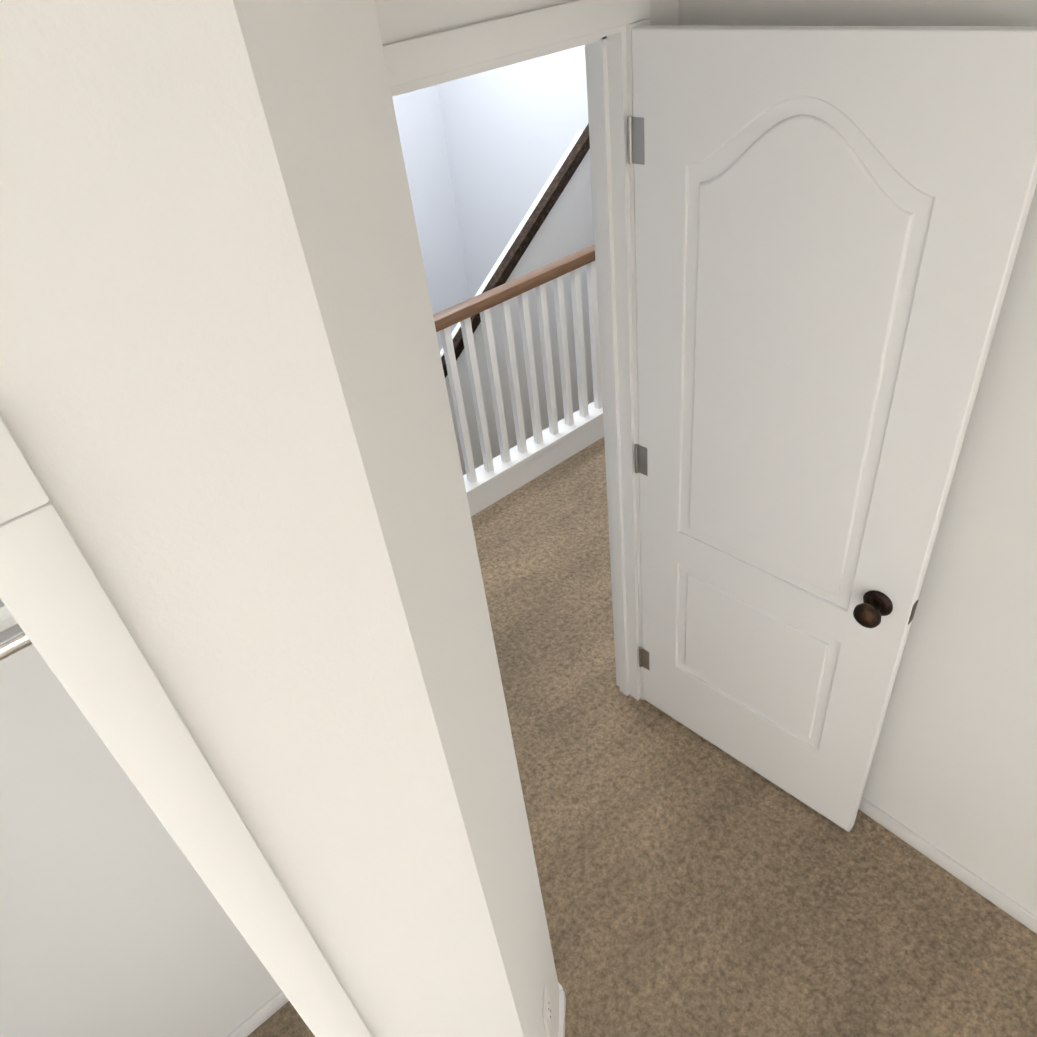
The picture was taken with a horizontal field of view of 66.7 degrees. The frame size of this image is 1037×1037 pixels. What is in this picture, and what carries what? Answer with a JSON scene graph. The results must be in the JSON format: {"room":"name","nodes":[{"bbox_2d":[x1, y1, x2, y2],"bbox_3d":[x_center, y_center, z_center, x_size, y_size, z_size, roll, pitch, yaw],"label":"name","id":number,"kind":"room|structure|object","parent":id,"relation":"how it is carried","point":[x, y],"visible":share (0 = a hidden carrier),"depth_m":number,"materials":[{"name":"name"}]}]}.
{"room":"bedroom","nodes":[
{"label":"bedroom","id":0,"kind":"room"},
{"bbox_2d":[0,0,559,1036],"bbox_3d":[-0.291,0.356,1.279,0.475,2.440,0.740,-32,44,-28],"label":"wall","id":1,"kind":"structure","parent":0,"point":[224,410],"depth_m":0.58,"materials":[{"name":"white paint"}]},
{"bbox_2d":[0,499,371,1036],"bbox_3d":[-0.186,0.782,1.072,0.050,2.008,0.014,-32,44,-28],"label":"trim","id":2,"kind":"structure","parent":1,"relation":"attached to","point":[58,603],"depth_m":0.58,"materials":[{"name":"white paint"}]},
{"bbox_2d":[543,981,550,1036],"bbox_3d":[0.063,1.054,1.688,0.009,0.116,0.072,-2,38,7],"label":"outlet","id":3,"kind":"object","parent":1,"relation":"attached to","point":[546,1009],"visible":0.98,"depth_m":1.67,"materials":[{"name":"white plastic"}]},
{"bbox_2d":[558,991,565,1036],"bbox_3d":[0.103,1.333,1.909,0.012,0.053,0.325,-2,38,7],"label":"baseboard","id":4,"kind":"structure","parent":1,"relation":"attached to","point":[562,1009],"depth_m":1.98,"materials":[{"name":"white paint"}]},
{"bbox_2d":[0,0,678,1036],"bbox_3d":[0.513,-0.494,2.210,6.505,2.440,0.100,-32,44,-28],"label":"wall","id":5,"kind":"structure","parent":0,"point":[115,920],"depth_m":1.54,"materials":[{"name":"white paint"}]},
{"bbox_2d":[0,599,32,660],"bbox_3d":[-0.957,0.623,0.816,1.953,1.140,0.681,-32,44,-28],"label":"closet rod","id":6,"kind":"object","parent":5,"relation":"attached to","point":[14,639],"depth_m":0.95,"materials":[{"name":"silver metal"}]},
{"bbox_2d":[226,990,288,1036],"bbox_3d":[-1.029,1.531,1.859,1.931,0.053,0.012,-32,44,-28],"label":"baseboard","id":7,"kind":"structure","parent":5,"relation":"attached to","point":[261,1015],"depth_m":2.07,"materials":[{"name":"white paint"}]},
{"bbox_2d":[392,38,601,96],"bbox_3d":[-0.112,-0.787,1.392,0.729,0.012,0.035,-32,44,-28],"label":"door frame","id":8,"kind":"object","parent":5,"relation":"attached to","point":[488,69],"visible":0.14,"depth_m":1.42,"materials":[{"name":"white paint"}]},
{"bbox_2d":[383,0,649,699],"bbox_3d":[-0.001,-0.025,1.988,0.867,2.096,0.128,-32,44,-28],"label":"door frame","id":9,"kind":"structure","parent":5,"relation":"attached to","point":[617,75],"depth_m":1.61,"materials":[{"name":"white paint"}]},
{"bbox_2d":[627,25,1036,831],"bbox_3d":[0.600,-0.022,1.919,0.173,2.020,0.766,-35,46,-30],"label":"bedroom door","id":10,"kind":"structure","parent":9,"relation":"attached to","point":[829,225],"depth_m":1.60,"materials":[{"name":"white paint"}]},
{"bbox_2d":[590,36,628,695],"bbox_3d":[0.267,-0.170,2.180,0.012,2.027,0.035,-32,44,-28],"label":"door frame","id":11,"kind":"object","parent":5,"relation":"attached to","point":[599,71],"visible":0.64,"depth_m":1.93,"materials":[{"name":"white paint"}]},
{"bbox_2d":[392,85,469,350],"bbox_3d":[-1.763,-1.536,5.143,3.370,3.940,0.100,-32,44,-28],"label":"wall","id":12,"kind":"structure","parent":0,"point":[418,113],"depth_m":5.71,"materials":[{"name":"white paint"}]},
{"bbox_2d":[437,45,594,297],"bbox_3d":[0.354,-1.837,5.150,0.100,3.940,2.600,-32,44,-28],"label":"wall","id":13,"kind":"structure","parent":0,"point":[511,131],"depth_m":5.15,"materials":[{"name":"white paint"}]},
{"bbox_2d":[483,123,593,282],"bbox_3d":[-0.520,-0.542,4.624,2.853,2.662,0.160,-32,44,-28],"label":"stair wall","id":14,"kind":"structure","parent":0,"point":[561,214],"depth_m":4.55,"materials":[{"name":"white paint"}]},
{"bbox_2d":[247,437,1036,1036],"bbox_3d":[1.676,1.278,1.808,6.800,0.080,6.150,-32,44,-28],"label":"floor","id":15,"kind":"structure","parent":0,"point":[693,883],"depth_m":2.25,"materials":[{"name":"carpet"}]},
{"bbox_2d":[678,0,1036,915],"bbox_3d":[1.970,0.551,0.632,0.100,2.440,4.670,-32,44,-28],"label":"wall","id":16,"kind":"structure","parent":0,"point":[952,774],"depth_m":1.74,"materials":[{"name":"white paint"}]},
{"bbox_2d":[859,797,1036,933],"bbox_3d":[2.026,1.487,1.375,0.012,0.053,4.570,-32,44,-28],"label":"baseboard","id":17,"kind":"structure","parent":16,"relation":"attached to","point":[999,899],"depth_m":2.17,"materials":[{"name":"white paint"}]},
{"bbox_3d":[-0.908,0.149,0.012,1.430,0.420,0.100,-32,44,-28],"label":"wall","id":18,"kind":"structure","parent":0,"visible":0},
{"bbox_2d":[0,415,48,523],"bbox_3d":[-0.851,0.322,0.093,1.520,0.062,0.014,-32,44,-28],"label":"trim","id":19,"kind":"structure","parent":18,"relation":"attached to","point":[22,490],"depth_m":0.44,"materials":[{"name":"white paint"}]},
{"bbox_3d":[-0.299,0.086,5.964,4.800,0.080,2.700,-32,44,-28],"label":"floor","id":20,"kind":"structure","parent":0,"visible":0},
{"bbox_2d":[433,235,603,516],"bbox_3d":[-0.137,-0.517,3.540,3.370,0.975,0.120,-32,44,-28],"label":"stair railing","id":21,"kind":"object","parent":20,"relation":"on","point":[520,356],"depth_m":3.80,"materials":[{"name":"white paint"}]}
]}

